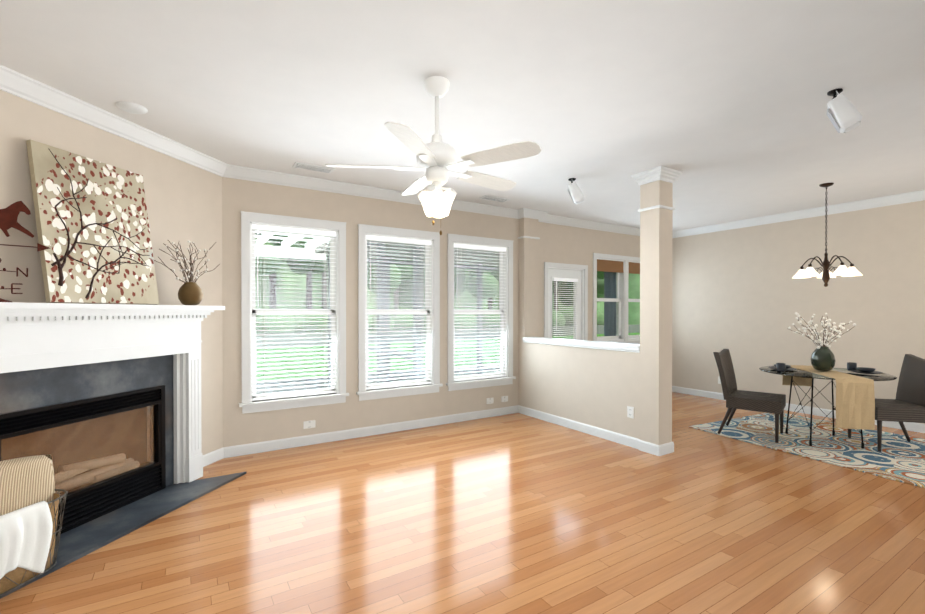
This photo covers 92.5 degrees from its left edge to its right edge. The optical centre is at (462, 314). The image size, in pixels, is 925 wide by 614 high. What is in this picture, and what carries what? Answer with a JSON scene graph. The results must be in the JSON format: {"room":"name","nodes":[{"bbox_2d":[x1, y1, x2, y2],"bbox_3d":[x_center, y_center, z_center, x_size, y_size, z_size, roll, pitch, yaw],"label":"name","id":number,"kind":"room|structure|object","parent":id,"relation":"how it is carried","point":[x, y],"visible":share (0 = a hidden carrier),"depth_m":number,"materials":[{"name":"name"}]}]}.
{"room":"living room","nodes":[
{"label":"living room","id":0,"kind":"room"},
{"bbox_2d":[0,90,222,461],"bbox_3d":[-2.619,-0.010,2.912,0.150,2.740,2.708,0,0,13],"label":"wall","id":1,"kind":"structure","parent":0,"point":[184,202],"depth_m":3.48,"materials":[{"name":"beige paint"}]},
{"bbox_2d":[0,65,924,237],"bbox_3d":[2.139,-1.324,1.822,8.650,0.100,8.600,0,0,-32],"label":"crown molding","id":2,"kind":"structure","parent":1,"relation":"attached to","point":[15,83],"depth_m":4.42,"materials":[{"name":"white wood"}]},
{"bbox_2d":[203,386,924,466],"bbox_3d":[2.790,1.313,2.244,7.117,0.100,8.600,0,0,-32],"label":"baseboard","id":3,"kind":"structure","parent":1,"relation":"attached to","point":[254,448],"depth_m":5.04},
{"bbox_2d":[222,177,639,446],"bbox_3d":[0.641,-0.028,6.052,7.020,2.740,0.150,0,0,-32],"label":"wall","id":4,"kind":"structure","parent":0,"point":[567,244],"depth_m":4.84,"materials":[{"name":"beige paint"}]},
{"bbox_2d":[239,211,348,413],"bbox_3d":[-1.717,-0.017,4.550,1.060,1.934,0.200,0,0,-32],"label":"window","id":5,"kind":"structure","parent":4,"relation":"in","point":[337,288],"depth_m":4.50,"materials":[{"name":"white plastic"}]},
{"bbox_2d":[252,224,335,400],"bbox_3d":[-1.707,-0.017,4.534,0.814,1.715,0.060,0,0,-32],"label":"window blind","id":6,"kind":"object","parent":5,"relation":"attached to","point":[264,228],"depth_m":4.52,"materials":[{"name":"white plastic"}]},
{"bbox_2d":[303,420,315,428],"bbox_3d":[-1.581,1.140,4.577,0.120,0.078,0.008,0,0,-32],"label":"electrical outlet plate","id":7,"kind":"object","parent":4,"relation":"attached to","point":[312,423],"depth_m":4.57,"materials":[{"name":"plastic"}]},
{"bbox_2d":[356,224,442,400],"bbox_3d":[-0.741,-0.020,5.159,1.060,1.934,0.200,0,0,-32],"label":"window","id":8,"kind":"structure","parent":4,"relation":"in","point":[433,260],"depth_m":5.17,"materials":[{"name":"white plastic"}]},
{"bbox_2d":[366,235,431,389],"bbox_3d":[-0.731,-0.021,5.143,0.814,1.715,0.060,0,0,-32],"label":"window blind","id":9,"kind":"object","parent":8,"relation":"attached to","point":[396,240],"depth_m":5.12,"materials":[{"name":"white plastic"}]},
{"bbox_2d":[446,233,515,390],"bbox_3d":[0.217,-0.024,5.758,1.060,1.934,0.200,0,0,-32],"label":"window","id":10,"kind":"structure","parent":4,"relation":"in","point":[505,308],"depth_m":5.80,"materials":[{"name":"white plastic"}]},
{"bbox_2d":[454,243,505,380],"bbox_3d":[0.227,-0.024,5.742,0.814,1.715,0.060,0,0,-32],"label":"window blind","id":11,"kind":"object","parent":10,"relation":"attached to","point":[465,246],"depth_m":5.69,"materials":[{"name":"white plastic"}]},
{"bbox_2d":[486,398,493,403],"bbox_3d":[0.361,1.133,5.789,0.110,0.078,0.008,0,0,-32],"label":"electrical outlet plate","id":12,"kind":"object","parent":4,"relation":"attached to","point":[488,400],"depth_m":5.78,"materials":[{"name":"plastic"}]},
{"bbox_2d":[501,396,507,401],"bbox_3d":[0.565,1.132,5.917,0.110,0.078,0.008,0,0,-32],"label":"electrical outlet plate","id":13,"kind":"object","parent":4,"relation":"attached to","point":[503,398],"depth_m":5.91,"materials":[{"name":"plastic"}]},
{"bbox_2d":[519,217,537,340],"bbox_3d":[0.903,-0.521,6.054,0.250,1.755,0.120,0,0,-32],"label":"pilaster","id":14,"kind":"object","parent":4,"relation":"on","point":[528,287],"visible":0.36,"depth_m":5.99,"materials":[{"name":"beige paint"}]},
{"bbox_2d":[518,236,539,239],"bbox_3d":[0.907,-1.038,6.044,0.282,0.024,0.136,0,0,-32],"label":"trim","id":15,"kind":"structure","parent":4,"relation":"attached to","point":[538,238],"depth_m":5.98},
{"bbox_2d":[544,262,587,339],"bbox_3d":[1.490,0.299,6.572,0.870,2.080,0.170,0,0,-32],"label":"door","id":16,"kind":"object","parent":4,"relation":"in","point":[576,275],"visible":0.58,"depth_m":6.57,"materials":[{"name":"white plastic"}]},
{"bbox_2d":[552,277,577,339],"bbox_3d":[1.519,0.256,6.526,0.484,1.565,0.036,0,0,-32],"label":"door blind","id":17,"kind":"object","parent":16,"relation":"attached to","point":[564,279],"depth_m":6.57,"materials":[{"name":"white plastic"}]},
{"bbox_2d":[593,253,639,343],"bbox_3d":[2.647,-0.205,7.274,1.630,1.480,0.200,0,0,-32],"label":"window","id":18,"kind":"structure","parent":4,"relation":"in","point":[622,267],"depth_m":7.21,"materials":[{"name":"white plastic"}]},
{"bbox_2d":[0,392,924,613],"bbox_3d":[2.139,1.426,1.838,8.950,0.120,8.900,0,0,-32],"label":"floor","id":19,"kind":"structure","parent":0,"point":[516,513],"depth_m":2.73,"materials":[{"name":"brown wood"}]},
{"bbox_2d":[0,472,245,598],"bbox_3d":[-2.056,1.350,2.804,1.386,0.019,1.386,0,0,-32],"label":"hearth","id":20,"kind":"object","parent":19,"relation":"on","point":[79,542],"visible":0.67,"depth_m":2.89,"materials":[{"name":"grey stone"}]},
{"bbox_2d":[0,454,67,595],"bbox_3d":[-2.280,1.041,2.139,0.365,0.604,0.677,0,0,14],"label":"wire basket","id":21,"kind":"object","parent":20,"relation":"on","point":[29,503],"visible":1,"depth_m":2.22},
{"bbox_2d":[0,500,52,595],"bbox_3d":[-2.255,1.128,2.039,0.507,0.333,0.522,0,0,-32],"label":"throw","id":22,"kind":"object","parent":21,"relation":"on","point":[26,526],"depth_m":2.18,"materials":[{"name":"white fabric"}]},
{"bbox_2d":[0,302,224,535],"bbox_3d":[-2.397,0.637,2.832,0.319,1.404,1.988,0,0,13],"label":"fireplace mantel","id":23,"kind":"object","parent":20,"relation":"on","point":[83,387],"visible":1,"depth_m":2.94,"materials":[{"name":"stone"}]},
{"bbox_2d":[0,201,49,301],"bbox_3d":[-2.491,-0.343,2.359,0.427,0.559,0.217,0,0,-32],"label":"weathervane","id":24,"kind":"object","parent":23,"relation":"on","point":[9,216],"visible":1,"depth_m":2.40,"materials":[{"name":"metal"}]},
{"bbox_2d":[26,139,158,304],"bbox_3d":[-2.401,-0.551,2.939,0.048,0.970,0.710,-9,-2,13],"label":"canvas painting","id":25,"kind":"object","parent":23,"relation":"on","point":[92,225],"visible":1,"depth_m":2.86},
{"bbox_2d":[153,240,219,304],"bbox_3d":[-2.198,-0.341,3.549,0.457,0.542,0.416,0,0,-32],"label":"vase","id":26,"kind":"object","parent":23,"relation":"on","point":[190,292],"visible":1,"depth_m":3.49,"materials":[{"name":"brown ceramic"}]},
{"bbox_2d":[689,413,924,487],"bbox_3d":[4.032,1.344,4.575,1.780,0.011,2.440,0,0,-26],"label":"dining rug","id":27,"kind":"object","parent":19,"relation":"on","point":[899,458],"visible":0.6,"depth_m":4.58,"materials":[{"name":"multicoloured fabric"}]},
{"bbox_2d":[713,349,785,442],"bbox_3d":[3.192,0.875,4.949,0.645,0.915,0.583,0,0,41],"label":"chair","id":28,"kind":"object","parent":27,"relation":"on","point":[735,399],"visible":1,"depth_m":4.85,"materials":[{"name":"grey fabric"}]},
{"bbox_2d":[759,312,896,448],"bbox_3d":[3.810,0.657,4.681,1.120,1.359,1.120,0,0,-32],"label":"dining table","id":29,"kind":"object","parent":27,"relation":"on","point":[854,408],"visible":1,"depth_m":4.51,"materials":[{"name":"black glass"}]},
{"bbox_2d":[848,354,924,451],"bbox_3d":[4.381,0.878,4.455,0.645,0.915,0.583,0,0,14],"label":"chair","id":30,"kind":"object","parent":27,"relation":"on","point":[907,404],"visible":0.77,"depth_m":4.42,"materials":[{"name":"grey fabric"}]},
{"bbox_2d":[0,0,924,230],"bbox_3d":[2.139,-1.434,1.822,8.950,0.120,8.900,0,0,-32],"label":"ceiling","id":31,"kind":"structure","parent":0,"point":[721,105],"depth_m":2.68,"materials":[{"name":"white paint"}]},
{"bbox_2d":[116,101,147,113],"bbox_3d":[-2.204,-1.369,2.953,0.170,0.024,0.170,0,0,-32],"label":"ceiling detector","id":32,"kind":"object","parent":31,"relation":"attached to","point":[132,108],"visible":0.98,"depth_m":2.92,"materials":[{"name":"white plastic"}]},
{"bbox_2d":[292,162,334,173],"bbox_3d":[-1.404,-1.380,4.184,0.360,0.016,0.160,0,0,-32],"label":"ceiling vent","id":33,"kind":"object","parent":31,"relation":"in","point":[312,167],"depth_m":4.16,"materials":[{"name":"white metal"}]},
{"bbox_2d":[325,76,540,234],"bbox_3d":[-0.140,-0.922,2.669,1.230,0.911,1.236,0,0,-32],"label":"ceiling fan","id":34,"kind":"object","parent":31,"relation":"hanging from","point":[436,157],"visible":1,"depth_m":2.57,"materials":[{"name":"white metal"}]},
{"bbox_2d":[479,195,510,201],"bbox_3d":[0.392,-1.386,5.329,0.360,0.016,0.160,0,0,-32],"label":"ceiling vent","id":35,"kind":"object","parent":31,"relation":"in","point":[487,197],"depth_m":5.30,"materials":[{"name":"white metal"}]},
{"bbox_2d":[568,178,584,203],"bbox_3d":[1.166,-1.259,4.535,0.178,0.260,0.189,0,0,-32],"label":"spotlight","id":36,"kind":"object","parent":31,"relation":"hanging from","point":[576,195],"visible":1,"depth_m":4.48,"materials":[{"name":"white metal"}]},
{"bbox_2d":[793,182,861,286],"bbox_3d":[3.878,-0.841,4.752,0.588,1.099,0.568,0,0,-32],"label":"chandelier","id":37,"kind":"object","parent":31,"relation":"hanging from","point":[826,274],"visible":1,"depth_m":4.71,"materials":[{"name":"brown metal"}]},
{"bbox_2d":[827,88,861,132],"bbox_3d":[2.341,-1.249,2.716,0.158,0.260,0.184,0,0,-32],"label":"speaker","id":38,"kind":"object","parent":31,"relation":"hanging from","point":[844,115],"visible":1,"depth_m":2.68,"materials":[{"name":"white metal"}]},
{"bbox_2d":[518,340,639,438],"bbox_3d":[1.346,0.854,5.277,0.170,0.985,1.920,0,0,-32],"label":"wall","id":39,"kind":"structure","parent":0,"point":[599,388],"depth_m":5.06,"materials":[{"name":"beige paint"}]},
{"bbox_2d":[523,337,639,352],"bbox_3d":[1.378,0.346,5.223,0.230,0.070,1.800,0,0,-32],"label":"trim","id":40,"kind":"structure","parent":39,"relation":"on","point":[624,347],"depth_m":5.03,"materials":[{"name":"white wood"}]},
{"bbox_2d":[627,406,633,418],"bbox_3d":[1.714,1.000,4.517,0.008,0.115,0.075,0,0,-32],"label":"electrical outlet plate","id":41,"kind":"object","parent":39,"relation":"attached to","point":[630,410],"depth_m":4.52,"materials":[{"name":"plastic"}]},
{"bbox_2d":[631,166,681,455],"bbox_3d":[1.910,-0.019,4.369,0.330,2.740,0.330,0,0,-32],"label":"trim","id":42,"kind":"structure","parent":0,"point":[665,174],"depth_m":4.27,"materials":[{"name":"white wood"}]},
{"bbox_2d":[640,180,672,444],"bbox_3d":[1.910,-0.019,4.369,0.210,2.740,0.210,0,0,-32],"label":"post","id":43,"kind":"object","parent":42,"relation":"in","point":[656,225],"visible":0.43,"depth_m":4.29,"materials":[{"name":"beige paint"}]},
{"bbox_2d":[672,200,924,423],"bbox_3d":[5.872,-0.018,4.160,0.150,2.740,8.600,0,0,-32],"label":"wall","id":44,"kind":"structure","parent":0,"point":[743,295],"depth_m":6.07,"materials":[{"name":"beige paint"}]},
{"label":"outside","id":45,"kind":"structure","parent":0,"visible":0},
{"bbox_2d":[255,231,639,393],"bbox_3d":[-15.074,-4.778,31.492,90.000,12.647,60.000,0,0,-32],"label":"outdoor view","id":46,"kind":"structure","parent":45,"point":[604,318],"depth_m":19.79,"materials":[{"name":"green plant"}]}
]}

